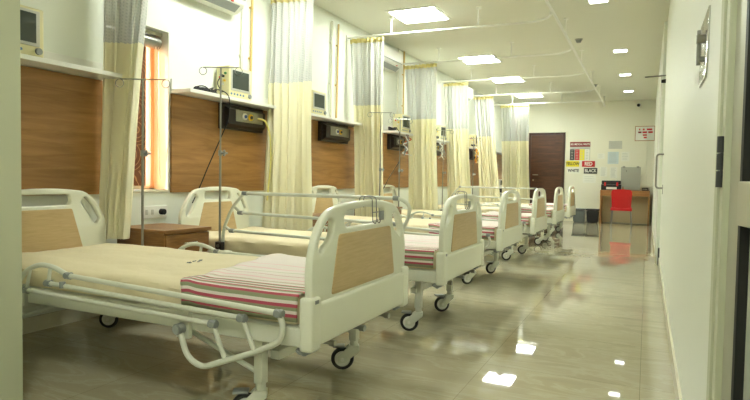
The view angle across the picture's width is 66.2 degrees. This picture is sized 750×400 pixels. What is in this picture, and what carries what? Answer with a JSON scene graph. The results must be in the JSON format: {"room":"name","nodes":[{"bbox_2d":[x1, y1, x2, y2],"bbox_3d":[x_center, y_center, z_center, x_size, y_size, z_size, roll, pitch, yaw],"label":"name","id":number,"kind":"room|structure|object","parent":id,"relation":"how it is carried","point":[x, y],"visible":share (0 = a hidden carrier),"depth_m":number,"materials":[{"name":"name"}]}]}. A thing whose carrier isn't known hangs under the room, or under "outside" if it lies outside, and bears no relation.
{"room":"hospital room","nodes":[
{"label":"hospital room","id":0,"kind":"room"},
{"bbox_2d":[0,0,22,399],"bbox_3d":[-0.552,-0.581,2.069,5.200,3.080,0.300,2,2,25],"label":"wall","id":1,"kind":"structure","parent":0,"point":[11,342],"depth_m":2.53,"materials":[{"name":"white paint"}]},
{"bbox_2d":[706,0,737,399],"bbox_3d":[0.934,-0.529,1.379,0.162,3.080,0.120,2,2,25],"label":"trim","id":2,"kind":"structure","parent":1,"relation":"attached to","point":[729,7],"depth_m":1.39,"materials":[{"name":"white paint"}]},
{"bbox_2d":[144,47,153,187],"bbox_3d":[-1.885,-0.710,4.777,0.028,1.220,0.120,2,2,25],"label":"sheer curtain","id":3,"kind":"object","parent":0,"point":[149,51],"visible":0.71,"depth_m":4.79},
{"bbox_2d":[20,0,502,316],"bbox_3d":[0.378,-0.856,9.478,0.220,3.080,14.500,2,2,25],"label":"wall","id":4,"kind":"structure","parent":0,"point":[196,35],"depth_m":5.12,"materials":[{"name":"white paint"}]},
{"bbox_2d":[22,309,99,334],"bbox_3d":[0.458,0.636,9.487,0.012,0.100,14.100,2,2,25],"label":"baseboard","id":5,"kind":"structure","parent":4,"relation":"attached to","point":[48,320],"depth_m":3.89,"materials":[{"name":"wood"}]},
{"bbox_2d":[20,65,102,195],"bbox_3d":[-2.272,-0.438,3.615,0.020,0.825,1.295,2,2,25],"label":"wall panel","id":6,"kind":"object","parent":4,"relation":"attached to","point":[61,113],"visible":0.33,"depth_m":3.89,"materials":[{"name":"brown wood"}]},
{"bbox_2d":[20,51,121,79],"bbox_3d":[-2.174,-0.912,3.554,0.220,0.120,1.295,2,2,25],"label":"wall shelf","id":7,"kind":"object","parent":4,"relation":"attached to","point":[50,61],"visible":0.84,"depth_m":3.84,"materials":[{"name":"white plastic"}]},
{"bbox_2d":[20,4,42,57],"bbox_3d":[-2.213,-1.029,3.451,0.168,0.300,0.387,2,2,25],"label":"patient monitor","id":8,"kind":"object","parent":7,"relation":"on","point":[31,19],"visible":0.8,"depth_m":3.52,"materials":[{"name":"beige"}]},
{"bbox_2d":[133,29,161,185],"bbox_3d":[-1.936,-0.744,4.539,0.100,1.265,0.610,2,2,25],"label":"curtain","id":9,"kind":"object","parent":4,"relation":"attached to","point":[152,40],"visible":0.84,"depth_m":4.68,"materials":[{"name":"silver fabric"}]},
{"bbox_2d":[133,186,168,192],"bbox_3d":[-1.940,-0.721,4.542,0.212,1.320,0.630,2,2,25],"label":"window","id":10,"kind":"structure","parent":4,"relation":"in","point":[136,189],"depth_m":4.70,"materials":[{"name":"silver metal"}]},
{"bbox_2d":[144,205,166,218],"bbox_3d":[-1.789,0.094,4.643,0.050,0.099,0.230,2,2,25],"label":"power socket","id":11,"kind":"object","parent":4,"relation":"attached to","point":[160,211],"visible":0.89,"depth_m":4.63,"materials":[{"name":"white plastic"}]},
{"bbox_2d":[194,0,245,14],"bbox_3d":[-1.442,-1.876,5.051,0.203,0.286,0.760,2,2,25],"label":"air conditioner","id":12,"kind":"object","parent":4,"relation":"attached to","point":[231,7],"visible":1,"depth_m":5.22,"materials":[{"name":"white plastic"}]},
{"bbox_2d":[205,0,239,11],"bbox_3d":[-1.417,-1.765,5.042,0.072,0.066,0.640,2,2,25],"label":"outlet","id":13,"kind":"object","parent":12,"relation":"attached to","point":[227,5],"depth_m":5.20,"materials":[{"name":"grey plastic"}]},
{"bbox_2d":[238,8,243,68],"bbox_3d":[-1.292,-1.617,5.580,0.040,1.311,0.057,2,2,25],"label":"pipe","id":14,"kind":"object","parent":4,"relation":"attached to","point":[240,55],"visible":0.49,"depth_m":5.57,"materials":[{"name":"beige"}]},
{"bbox_2d":[218,103,264,132],"bbox_3d":[-1.259,-0.787,5.562,0.128,0.235,0.620,2,2,25],"label":"outlet panel","id":15,"kind":"object","parent":4,"relation":"attached to","point":[241,118],"visible":0.98,"depth_m":5.47,"materials":[{"name":"black"}]},
{"bbox_2d":[258,118,271,200],"bbox_3d":[-1.099,-0.401,5.725,0.154,0.818,0.042,0,3,-31],"label":"hose","id":16,"kind":"object","parent":15,"relation":"attached to","point":[258,118],"visible":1,"depth_m":5.76,"materials":[{"name":"yellow"}]},
{"bbox_2d":[248,0,253,90],"bbox_3d":[-1.232,-1.621,5.712,0.036,1.310,0.053,2,2,25],"label":"pipe","id":17,"kind":"object","parent":4,"relation":"attached to","point":[252,1],"visible":0.78,"depth_m":5.70,"materials":[{"name":"yellow"}]},
{"bbox_2d":[170,94,354,192],"bbox_3d":[-0.943,-0.526,6.423,0.020,0.825,3.570,2,2,25],"label":"wall panel","id":18,"kind":"object","parent":4,"relation":"attached to","point":[194,130],"visible":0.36,"depth_m":5.40,"materials":[{"name":"brown wood"}]},
{"bbox_2d":[170,79,361,126],"bbox_3d":[-0.845,-1.000,6.362,0.220,0.120,3.570,2,2,25],"label":"wall shelf","id":19,"kind":"object","parent":4,"relation":"attached to","point":[179,87],"visible":0.48,"depth_m":5.34,"materials":[{"name":"white plastic"}]},
{"bbox_2d":[192,85,229,202],"bbox_3d":[-1.460,-0.480,5.050,0.161,1.018,0.356,3,3,41],"label":"cable","id":20,"kind":"object","parent":19,"relation":"on","point":[203,88],"visible":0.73,"depth_m":5.01,"materials":[{"name":"black plastic"}]},
{"bbox_2d":[217,65,251,99],"bbox_3d":[-1.308,-1.082,5.365,0.168,0.285,0.342,2,2,25],"label":"patient monitor","id":21,"kind":"object","parent":19,"relation":"on","point":[236,86],"visible":0.84,"depth_m":5.27,"materials":[{"name":"beige"}]},
{"bbox_2d":[311,90,326,115],"bbox_3d":[-0.703,-1.114,6.644,0.168,0.270,0.332,2,2,25],"label":"patient monitor","id":22,"kind":"object","parent":19,"relation":"on","point":[318,99],"visible":0.67,"depth_m":6.59,"materials":[{"name":"beige"}]},
{"bbox_2d":[329,21,333,116],"bbox_3d":[-0.547,-1.616,7.158,0.040,1.210,0.047,2,2,25],"label":"pipe","id":23,"kind":"object","parent":4,"relation":"attached to","point":[332,22],"visible":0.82,"depth_m":7.15,"materials":[{"name":"beige"}]},
{"bbox_2d":[318,121,349,143],"bbox_3d":[-0.485,-0.839,7.198,0.128,0.235,0.680,2,2,25],"label":"outlet panel","id":24,"kind":"object","parent":4,"relation":"attached to","point":[327,132],"visible":1,"depth_m":7.08,"materials":[{"name":"black"}]},
{"bbox_2d":[335,24,339,117],"bbox_3d":[-0.482,-1.621,7.299,0.036,1.211,0.053,2,2,25],"label":"pipe","id":25,"kind":"object","parent":4,"relation":"attached to","point":[337,45],"visible":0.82,"depth_m":7.29,"materials":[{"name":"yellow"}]},
{"bbox_2d":[383,44,402,72],"bbox_3d":[0.156,-2.082,8.421,0.203,0.286,0.830,2,2,25],"label":"air conditioner","id":26,"kind":"object","parent":4,"relation":"attached to","point":[393,59],"visible":0.59,"depth_m":8.47,"materials":[{"name":"white plastic"}]},
{"bbox_2d":[383,61,398,71],"bbox_3d":[0.182,-1.971,8.413,0.072,0.066,0.710,2,2,25],"label":"outlet","id":27,"kind":"object","parent":26,"relation":"attached to","point":[393,66],"depth_m":8.50,"materials":[{"name":"grey plastic"}]},
{"bbox_2d":[387,134,404,150],"bbox_3d":[0.349,-0.894,8.960,0.128,0.235,0.500,2,2,25],"label":"outlet panel","id":28,"kind":"object","parent":4,"relation":"attached to","point":[392,140],"visible":0.87,"depth_m":8.81,"materials":[{"name":"black"}]},
{"bbox_2d":[395,48,398,113],"bbox_3d":[0.352,-1.726,9.054,0.040,1.310,0.036,2,2,25],"label":"pipe","id":29,"kind":"object","parent":4,"relation":"attached to","point":[397,72],"visible":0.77,"depth_m":9.04,"materials":[{"name":"beige"}]},
{"bbox_2d":[401,51,404,113],"bbox_3d":[0.455,-1.732,9.271,0.040,1.310,0.036,2,2,25],"label":"pipe","id":30,"kind":"object","parent":4,"relation":"attached to","point":[403,74],"visible":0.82,"depth_m":9.25,"materials":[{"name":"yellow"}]},
{"bbox_2d":[383,133,446,187],"bbox_3d":[0.908,-0.648,10.335,0.020,0.825,3.710,2,2,25],"label":"wall panel","id":31,"kind":"object","parent":4,"relation":"attached to","point":[390,157],"visible":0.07,"depth_m":9.21,"materials":[{"name":"brown wood"}]},
{"bbox_2d":[383,125,449,143],"bbox_3d":[1.006,-1.122,10.274,0.220,0.120,3.710,2,2,25],"label":"wall shelf","id":32,"kind":"object","parent":4,"relation":"attached to","point":[385,127],"visible":0.34,"depth_m":8.80,"materials":[{"name":"white plastic"}]},
{"bbox_2d":[393,114,410,132],"bbox_3d":[0.426,-1.194,9.029,0.168,0.280,0.372,2,2,25],"label":"patient monitor","id":33,"kind":"object","parent":32,"relation":"on","point":[405,126],"visible":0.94,"depth_m":8.89,"materials":[{"name":"beige"}]},
{"bbox_2d":[402,134,411,155],"bbox_3d":[0.485,-0.836,8.816,0.109,0.341,0.192,2,2,25],"label":"bundle","id":34,"kind":"object","parent":32,"relation":"hanging from","point":[407,135],"visible":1,"depth_m":8.82,"materials":[{"name":"grey plastic"}]},
{"bbox_2d":[436,125,445,140],"bbox_3d":[1.199,-1.240,10.665,0.168,0.270,0.352,2,2,25],"label":"patient monitor","id":35,"kind":"object","parent":32,"relation":"on","point":[438,127],"visible":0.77,"depth_m":10.52,"materials":[{"name":"beige"}]},
{"bbox_2d":[469,154,501,185],"bbox_3d":[2.751,-0.770,14.230,0.020,0.825,3.470,2,2,25],"label":"wall panel","id":36,"kind":"object","parent":4,"relation":"attached to","point":[499,157],"visible":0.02,"depth_m":13.44,"materials":[{"name":"brown wood"}]},
{"bbox_2d":[469,147,501,154],"bbox_3d":[2.849,-1.244,14.168,0.220,0.120,3.470,2,2,25],"label":"wall shelf","id":37,"kind":"object","parent":4,"relation":"attached to","point":[497,150],"visible":0.12,"depth_m":14.46,"materials":[{"name":"white plastic"}]},
{"bbox_2d":[469,135,476,146],"bbox_3d":[2.213,-1.307,12.806,0.168,0.270,0.332,2,2,25],"label":"patient monitor","id":38,"kind":"object","parent":37,"relation":"on","point":[470,136],"visible":0.57,"depth_m":12.68,"materials":[{"name":"beige"}]},
{"bbox_2d":[22,221,674,399],"bbox_3d":[1.794,0.851,7.146,5.200,0.100,17.600,2,2,25],"label":"floor","id":39,"kind":"structure","parent":0,"point":[579,314],"depth_m":3.52,"materials":[{"name":"tile"}]},
{"bbox_2d":[117,223,210,251],"bbox_3d":[-1.594,0.527,4.355,0.556,0.652,0.450,2,3,29],"label":"nightstand","id":40,"kind":"object","parent":39,"relation":"on","point":[168,235],"visible":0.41,"depth_m":4.19,"materials":[{"name":"brown wood"}]},
{"bbox_2d":[21,188,407,399],"bbox_3d":[-1.073,0.435,3.166,2.309,0.944,1.105,2,2,25],"label":"hospital bed","id":41,"kind":"object","parent":39,"relation":"on","point":[358,274],"visible":0.81,"depth_m":2.58,"materials":[{"name":"white plastic"}]},
{"bbox_2d":[115,78,169,245],"bbox_3d":[-1.614,-0.216,3.992,0.378,1.244,0.060,1,2,8],"label":"pole","id":42,"kind":"object","parent":41,"relation":"attached to","point":[143,152],"visible":0.79,"depth_m":3.98,"materials":[{"name":"silver metal"}]},
{"bbox_2d":[22,243,304,324],"bbox_3d":[-1.080,0.396,3.168,2.170,0.116,0.944,2,2,25],"label":"mattress","id":43,"kind":"object","parent":41,"relation":"on","point":[163,268],"visible":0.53,"depth_m":3.04,"materials":[{"name":"beige"}]},
{"bbox_2d":[180,253,305,322],"bbox_3d":[-0.477,0.401,2.882,0.817,0.124,0.954,2,2,25],"label":"blanket","id":44,"kind":"object","parent":43,"relation":"on","point":[271,281],"visible":0.66,"depth_m":2.50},
{"bbox_2d":[359,195,383,223],"bbox_3d":[-0.010,0.044,2.765,0.100,0.133,0.115,2,2,25],"label":"hook","id":45,"kind":"object","parent":41,"relation":"hanging from","point":[381,213],"visible":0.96,"depth_m":2.75,"materials":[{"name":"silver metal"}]},
{"bbox_2d":[312,213,327,231],"bbox_3d":[-0.778,0.471,6.127,0.556,0.652,0.450,2,2,25],"label":"nightstand","id":46,"kind":"object","parent":39,"relation":"on","point":[313,214],"visible":0.06,"depth_m":6.01,"materials":[{"name":"brown wood"}]},
{"bbox_2d":[178,187,483,330],"bbox_3d":[-0.384,0.390,4.622,2.314,0.944,1.106,2,2,25],"label":"hospital bed","id":47,"kind":"object","parent":39,"relation":"on","point":[461,243],"visible":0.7,"depth_m":4.14,"materials":[{"name":"white plastic"}]},
{"bbox_2d":[199,67,242,249],"bbox_3d":[-1.175,-0.311,4.365,0.328,1.390,0.059,1,2,9],"label":"pole","id":48,"kind":"object","parent":47,"relation":"attached to","point":[218,245],"visible":0.94,"depth_m":4.36,"materials":[{"name":"silver metal"}]},
{"bbox_2d":[209,226,438,268],"bbox_3d":[-0.391,0.350,4.623,2.170,0.116,0.944,2,2,25],"label":"mattress","id":49,"kind":"object","parent":47,"relation":"on","point":[234,242],"visible":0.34,"depth_m":4.40,"materials":[{"name":"beige"}]},
{"bbox_2d":[404,234,438,267],"bbox_3d":[0.252,0.358,4.317,0.727,0.121,0.953,2,2,25],"label":"blanket","id":50,"kind":"object","parent":49,"relation":"on","point":[419,249],"visible":0.37,"depth_m":3.82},
{"bbox_2d":[312,185,522,283],"bbox_3d":[0.394,0.331,6.464,2.309,0.944,1.105,2,2,25],"label":"hospital bed","id":51,"kind":"object","parent":39,"relation":"on","point":[510,227],"visible":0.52,"depth_m":5.95,"materials":[{"name":"beige metal"}]},
{"bbox_2d":[367,112,394,210],"bbox_3d":[0.063,-0.389,7.205,0.338,1.414,0.059,1,2,8],"label":"pole","id":52,"kind":"object","parent":51,"relation":"attached to","point":[380,169],"visible":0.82,"depth_m":7.19,"materials":[{"name":"silver metal"}]},
{"bbox_2d":[344,215,497,239],"bbox_3d":[0.387,0.291,6.466,2.170,0.117,0.944,2,2,25],"label":"mattress","id":53,"kind":"object","parent":51,"relation":"on","point":[421,223],"visible":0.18,"depth_m":6.29,"materials":[{"name":"beige"}]},
{"bbox_2d":[428,221,497,238],"bbox_3d":[1.002,0.299,6.172,0.787,0.127,0.956,2,2,25],"label":"blanket","id":54,"kind":"object","parent":53,"relation":"on","point":[488,227],"visible":0.35,"depth_m":5.83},
{"bbox_2d":[383,185,546,259],"bbox_3d":[1.188,0.276,8.190,2.309,0.944,1.105,2,2,25],"label":"hospital bed","id":55,"kind":"object","parent":39,"relation":"on","point":[538,222],"visible":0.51,"depth_m":7.67,"materials":[{"name":"beige metal"}]},
{"bbox_2d":[388,119,412,206],"bbox_3d":[0.337,-0.415,7.971,0.338,1.414,0.059,1,2,8],"label":"pole","id":56,"kind":"object","parent":55,"relation":"attached to","point":[399,170],"visible":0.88,"depth_m":7.96,"materials":[{"name":"silver metal"}]},
{"bbox_2d":[401,209,531,226],"bbox_3d":[1.181,0.235,8.192,2.170,0.119,0.944,2,2,25],"label":"mattress","id":57,"kind":"object","parent":55,"relation":"on","point":[403,211],"visible":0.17,"depth_m":7.98,"materials":[{"name":"beige"}]},
{"bbox_2d":[482,211,531,225],"bbox_3d":[1.819,0.244,7.887,0.738,0.125,0.955,2,2,25],"label":"blanket","id":58,"kind":"object","parent":57,"relation":"on","point":[491,214],"visible":0.44,"depth_m":7.54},
{"bbox_2d":[437,186,564,244],"bbox_3d":[2.013,0.221,9.957,2.314,0.944,1.106,2,2,25],"label":"hospital bed","id":59,"kind":"object","parent":39,"relation":"on","point":[558,207],"visible":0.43,"depth_m":9.31,"materials":[{"name":"beige metal"}]},
{"bbox_2d":[436,130,453,210],"bbox_3d":[1.145,-0.469,9.701,0.338,1.414,0.059,1,2,8],"label":"pole","id":60,"kind":"object","parent":59,"relation":"attached to","point":[443,172],"visible":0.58,"depth_m":9.69,"materials":[{"name":"silver metal"}]},
{"bbox_2d":[438,205,552,217],"bbox_3d":[2.006,0.181,9.958,2.170,0.117,0.944,2,2,25],"label":"mattress","id":61,"kind":"object","parent":59,"relation":"on","point":[484,209],"visible":0.12,"depth_m":9.71,"materials":[{"name":"beige"}]},
{"bbox_2d":[521,207,552,216],"bbox_3d":[2.622,0.190,9.663,0.789,0.125,0.956,2,2,25],"label":"blanket","id":62,"kind":"object","parent":61,"relation":"on","point":[548,209],"visible":0.23,"depth_m":9.23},
{"bbox_2d":[483,186,575,234],"bbox_3d":[2.820,0.166,11.708,2.309,0.944,1.105,2,2,25],"label":"hospital bed","id":63,"kind":"object","parent":39,"relation":"on","point":[571,206],"visible":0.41,"depth_m":11.06,"materials":[{"name":"beige metal"}]},
{"bbox_2d":[480,202,566,211],"bbox_3d":[2.813,0.127,11.710,2.170,0.115,0.944,2,2,25],"label":"mattress","id":64,"kind":"object","parent":63,"relation":"on","point":[522,204],"visible":0.09,"depth_m":11.48,"materials":[{"name":"beige"}]},
{"bbox_2d":[573,208,585,221],"bbox_3d":[5.199,0.388,14.651,0.320,0.350,0.280,2,2,25],"label":"waste bin","id":65,"kind":"object","parent":39,"relation":"on","point":[580,212],"visible":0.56,"depth_m":14.54,"materials":[{"name":"grey plastic"}]},
{"bbox_2d":[586,208,599,222],"bbox_3d":[5.497,0.399,14.511,0.320,0.350,0.280,2,2,25],"label":"waste bin","id":66,"kind":"object","parent":39,"relation":"on","point":[592,214],"visible":0.94,"depth_m":14.40,"materials":[{"name":"black plastic"}]},
{"bbox_2d":[610,189,631,226],"bbox_3d":[5.802,0.181,13.535,0.476,0.875,0.474,2,2,25],"label":"plastic chair","id":67,"kind":"object","parent":39,"relation":"on","point":[621,199],"visible":1,"depth_m":13.34,"materials":[{"name":"red"}]},
{"bbox_2d":[599,190,649,225],"bbox_3d":[6.178,0.178,14.237,1.110,0.835,0.560,2,2,25],"label":"desk","id":68,"kind":"object","parent":39,"relation":"on","point":[640,199],"visible":0.8,"depth_m":14.33,"materials":[{"name":"brown wood"}]},
{"bbox_2d":[601,180,621,189],"bbox_3d":[5.866,-0.365,14.274,0.460,0.235,0.228,2,2,25],"label":"toolbox","id":69,"kind":"object","parent":68,"relation":"on","point":[606,185],"visible":0.91,"depth_m":14.19,"materials":[{"name":"black plastic"}]},
{"bbox_2d":[621,166,640,190],"bbox_3d":[6.383,-0.542,14.361,0.450,0.600,0.060,2,2,25],"label":"board","id":70,"kind":"object","parent":68,"relation":"on","point":[630,176],"visible":0.95,"depth_m":14.34,"materials":[{"name":"grey paint"}]},
{"bbox_2d":[313,0,669,104],"bbox_3d":[1.848,-2.326,7.021,5.200,0.100,17.600,2,2,25],"label":"ceiling","id":71,"kind":"structure","parent":0,"point":[637,26],"depth_m":8.40,"materials":[{"name":"beige paint"}]},
{"bbox_2d":[385,5,451,24],"bbox_3d":[0.547,-2.296,7.151,0.640,0.014,0.640,2,2,25],"label":"recessed light","id":72,"kind":"object","parent":71,"relation":"in","point":[430,13],"visible":1,"depth_m":7.12,"materials":[{"name":"white plastic"}]},
{"bbox_2d":[346,7,551,40],"bbox_3d":[0.802,-2.171,6.941,2.628,0.240,0.314,2,2,25],"label":"rail","id":73,"kind":"object","parent":71,"relation":"hanging from","point":[477,8],"visible":0.98,"depth_m":6.98,"materials":[{"name":"white plastic"}]},
{"bbox_2d":[350,37,383,216],"bbox_3d":[-0.092,-0.846,7.503,0.531,2.519,0.201,2,2,25],"label":"privacy curtain","id":74,"kind":"object","parent":73,"relation":"hanging from","point":[367,55],"visible":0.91,"depth_m":7.49,"materials":[{"name":"beige fabric"}]},
{"bbox_2d":[456,54,502,64],"bbox_3d":[1.770,-2.377,9.735,0.640,0.014,0.640,2,2,25],"label":"recessed light","id":75,"kind":"object","parent":71,"relation":"in","point":[486,55],"visible":0.84,"depth_m":9.75,"materials":[{"name":"white plastic"}]},
{"bbox_2d":[402,41,571,65],"bbox_3d":[1.589,-2.223,8.604,2.628,0.240,0.314,2,2,25],"label":"rail","id":76,"kind":"object","parent":71,"relation":"hanging from","point":[511,42],"visible":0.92,"depth_m":8.64,"materials":[{"name":"white metal"}]},
{"bbox_2d":[405,63,437,210],"bbox_3d":[0.727,-0.898,9.147,0.610,2.522,0.192,2,2,25],"label":"privacy curtain","id":77,"kind":"object","parent":76,"relation":"hanging from","point":[421,80],"visible":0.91,"depth_m":9.12,"materials":[{"name":"beige fabric"}]},
{"bbox_2d":[488,76,525,82],"bbox_3d":[2.680,-2.438,11.660,0.640,0.014,0.640,2,2,25],"label":"recessed light","id":78,"kind":"object","parent":71,"relation":"in","point":[509,80],"visible":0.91,"depth_m":11.71,"materials":[{"name":"white plastic"}]},
{"bbox_2d":[493,77,522,82],"bbox_3d":[2.680,-2.439,11.659,0.570,0.009,0.570,2,2,25],"label":"diffuser","id":79,"kind":"object","parent":78,"relation":"attached to","point":[510,80],"depth_m":11.73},
{"bbox_2d":[438,65,584,83],"bbox_3d":[2.380,-2.275,10.275,2.628,0.240,0.314,2,2,25],"label":"rail","id":80,"kind":"object","parent":71,"relation":"hanging from","point":[583,72],"visible":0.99,"depth_m":10.34,"materials":[{"name":"white metal"}]},
{"bbox_2d":[443,82,470,205],"bbox_3d":[1.555,-0.951,10.834,0.607,2.522,0.186,2,2,19],"label":"privacy curtain","id":81,"kind":"object","parent":80,"relation":"hanging from","point":[455,94],"visible":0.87,"depth_m":10.81,"materials":[{"name":"beige fabric"}]},
{"bbox_2d":[514,94,544,97],"bbox_3d":[3.685,-2.504,13.783,0.640,0.014,0.640,2,2,25],"label":"recessed light","id":82,"kind":"object","parent":71,"relation":"in","point":[524,95],"visible":0.64,"depth_m":13.79,"materials":[{"name":"white plastic"}]},
{"bbox_2d":[473,82,594,95],"bbox_3d":[3.209,-2.330,12.028,2.628,0.240,0.314,2,2,25],"label":"rail","id":83,"kind":"object","parent":71,"relation":"hanging from","point":[496,94],"visible":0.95,"depth_m":12.04,"materials":[{"name":"white metal"}]},
{"bbox_2d":[473,96,499,201],"bbox_3d":[2.451,-1.002,12.578,0.662,2.519,0.183,2,2,25],"label":"privacy curtain","id":84,"kind":"object","parent":83,"relation":"hanging from","point":[484,106],"visible":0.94,"depth_m":12.56,"materials":[{"name":"beige fabric"}]},
{"bbox_2d":[494,93,600,104],"bbox_3d":[3.945,-2.379,13.591,2.624,0.240,0.108,2,2,23],"label":"rail","id":85,"kind":"object","parent":71,"relation":"hanging from","point":[560,93],"visible":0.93,"depth_m":13.54,"materials":[{"name":"white metal"}]},
{"bbox_2d":[500,104,529,202],"bbox_3d":[3.388,-1.042,13.941,0.766,2.522,0.202,2,2,19],"label":"privacy curtain","id":86,"kind":"object","parent":85,"relation":"hanging from","point":[514,118],"visible":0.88,"depth_m":13.91,"materials":[{"name":"beige fabric"}]},
{"bbox_2d":[545,0,605,106],"bbox_3d":[2.727,-2.183,7.910,0.070,0.226,13.350,2,2,25],"label":"rail","id":87,"kind":"object","parent":71,"relation":"hanging from","point":[546,1],"visible":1,"depth_m":7.69,"materials":[{"name":"white metal"}]},
{"bbox_2d":[587,0,608,3],"bbox_3d":[2.499,-2.238,6.439,0.220,0.010,0.220,2,2,25],"label":"recessed light","id":88,"kind":"object","parent":71,"relation":"in","point":[589,1],"visible":1,"depth_m":6.48,"materials":[{"name":"white plastic"}]},
{"bbox_3d":[-0.767,-2.067,3.625,2.628,0.240,0.314,2,2,25],"label":"rail","id":89,"kind":"object","parent":71,"relation":"hanging from","visible":0},
{"bbox_2d":[99,0,147,238],"bbox_3d":[-1.792,-0.864,4.138,0.384,2.282,0.212,1,2,0],"label":"privacy curtain","id":90,"kind":"object","parent":89,"relation":"hanging from","point":[124,21],"visible":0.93,"depth_m":4.12,"materials":[{"name":"beige fabric"}]},
{"bbox_2d":[503,100,655,219],"bbox_3d":[5.340,-0.990,15.012,4.020,3.080,0.150,2,2,25],"label":"wall","id":91,"kind":"structure","parent":0,"point":[594,123],"depth_m":14.74,"materials":[{"name":"beige paint"}]},
{"bbox_2d":[529,132,565,202],"bbox_3d":[4.536,-0.628,15.268,0.930,2.310,0.096,2,2,25],"label":"door","id":92,"kind":"structure","parent":91,"relation":"in","point":[546,150],"depth_m":15.26,"materials":[{"name":"brown wood"}]},
{"bbox_2d":[566,161,578,166],"bbox_3d":[5.158,-0.943,15.012,0.340,0.150,0.006,2,2,25],"label":"sign","id":93,"kind":"object","parent":91,"relation":"attached to","point":[568,163],"visible":1,"depth_m":15.01,"materials":[{"name":"yellow"}]},
{"bbox_2d":[567,168,579,173],"bbox_3d":[5.178,-0.765,15.008,0.325,0.145,0.006,2,2,25],"label":"sign","id":94,"kind":"object","parent":91,"relation":"attached to","point":[569,170],"visible":1,"depth_m":15.00,"materials":[{"name":"white paper"}]},
{"bbox_2d":[570,142,589,159],"bbox_3d":[5.320,-1.270,14.924,0.500,0.475,0.007,2,2,25],"label":"poster","id":95,"kind":"object","parent":91,"relation":"attached to","point":[578,150],"visible":1,"depth_m":14.92,"materials":[{"name":"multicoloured paper"}]},
{"bbox_2d":[582,161,594,166],"bbox_3d":[5.511,-0.930,14.845,0.315,0.150,0.006,2,2,25],"label":"sign","id":96,"kind":"object","parent":91,"relation":"attached to","point":[584,163],"visible":1,"depth_m":14.84,"materials":[{"name":"red"}]},
{"bbox_2d":[583,175,595,182],"bbox_3d":[5.534,-0.547,14.847,0.320,0.215,0.005,2,2,25],"label":"paper notice","id":97,"kind":"object","parent":91,"relation":"attached to","point":[586,178],"visible":1,"depth_m":14.84,"materials":[{"name":"white"}]},
{"bbox_2d":[584,168,596,173],"bbox_3d":[5.558,-0.751,14.829,0.325,0.145,0.006,2,2,25],"label":"sign","id":98,"kind":"object","parent":91,"relation":"attached to","point":[586,170],"visible":1,"depth_m":14.83,"materials":[{"name":"black"}]},
{"bbox_2d":[600,167,606,176],"bbox_3d":[5.840,-0.724,14.697,0.170,0.250,0.005,2,2,25],"label":"paper notice","id":99,"kind":"object","parent":91,"relation":"attached to","point":[603,170],"visible":1,"depth_m":14.69,"materials":[{"name":"white"}]},
{"bbox_2d":[608,152,618,163],"bbox_3d":[6.043,-1.069,14.590,0.255,0.305,0.005,2,2,25],"label":"paper notice","id":100,"kind":"object","parent":91,"relation":"attached to","point":[613,157],"visible":1,"depth_m":14.59,"materials":[{"name":"white"}]},
{"bbox_2d":[610,167,616,177],"bbox_3d":[6.055,-0.696,14.596,0.175,0.290,0.005,2,2,25],"label":"paper notice","id":101,"kind":"object","parent":91,"relation":"attached to","point":[613,170],"visible":1,"depth_m":14.59,"materials":[{"name":"white"}]},
{"bbox_2d":[609,141,621,148],"bbox_3d":[6.087,-1.395,14.559,0.310,0.200,0.005,2,2,25],"label":"paper notice","id":102,"kind":"object","parent":91,"relation":"attached to","point":[612,144],"visible":1,"depth_m":14.55,"materials":[{"name":"grey"}]},
{"bbox_2d":[621,152,629,160],"bbox_3d":[6.299,-1.093,14.468,0.190,0.240,0.005,2,2,25],"label":"paper notice","id":103,"kind":"object","parent":91,"relation":"attached to","point":[624,155],"visible":1,"depth_m":14.47,"materials":[{"name":"white"}]},
{"bbox_2d":[635,126,654,140],"bbox_3d":[6.689,-1.648,14.249,0.450,0.370,0.038,2,2,25],"label":"board","id":104,"kind":"object","parent":91,"relation":"attached to","point":[642,133],"visible":0.98,"depth_m":14.23,"materials":[{"name":"paper"}]},
{"bbox_2d":[652,0,721,399],"bbox_3d":[3.946,-0.729,7.772,0.185,3.080,14.140,2,2,25],"label":"wall","id":105,"kind":"structure","parent":0,"point":[689,112],"depth_m":2.61,"materials":[{"name":"white paint"}]},
{"bbox_2d":[654,74,661,254],"bbox_3d":[3.980,-0.476,8.095,0.012,2.350,1.360,2,2,25],"label":"door","id":106,"kind":"structure","parent":105,"relation":"in","point":[660,88],"depth_m":7.53,"materials":[{"name":"white plastic"}]},
{"bbox_2d":[655,153,663,193],"bbox_3d":[3.366,-0.311,6.809,0.086,0.481,0.060,2,2,25],"label":"handle","id":107,"kind":"object","parent":106,"relation":"attached to","point":[657,155],"visible":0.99,"depth_m":6.81,"materials":[{"name":"silver metal"}]},
{"bbox_2d":[651,220,681,399],"bbox_3d":[3.867,0.756,7.905,0.047,0.100,14.050,2,2,25],"label":"baseboard","id":108,"kind":"structure","parent":105,"relation":"attached to","point":[677,389],"depth_m":3.57,"materials":[{"name":"beige tile"}]},
{"bbox_2d":[696,5,710,87],"bbox_3d":[1.144,-0.528,2.021,0.030,0.225,0.300,2,2,25],"label":"wall latch","id":109,"kind":"structure","parent":105,"relation":"attached to","point":[703,35],"depth_m":1.99,"materials":[{"name":"silver metal"}]},
{"bbox_2d":[715,0,749,399],"bbox_3d":[0.747,-0.055,0.964,0.074,2.140,0.968,2,2,15],"label":"door","id":110,"kind":"structure","parent":105,"relation":"in","point":[736,346],"depth_m":1.30,"materials":[{"name":"silver metal"}]},
{"bbox_3d":[0.016,-2.119,5.279,2.628,0.240,0.314,2,2,25],"label":"rail","id":111,"kind":"object","parent":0,"visible":0},
{"bbox_2d":[262,0,313,230],"bbox_3d":[-0.867,-0.792,5.782,0.628,2.519,0.217,2,2,25],"label":"privacy curtain","id":112,"kind":"object","parent":111,"relation":"hanging from","point":[291,21],"visible":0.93,"depth_m":5.77,"materials":[{"name":"beige fabric"}]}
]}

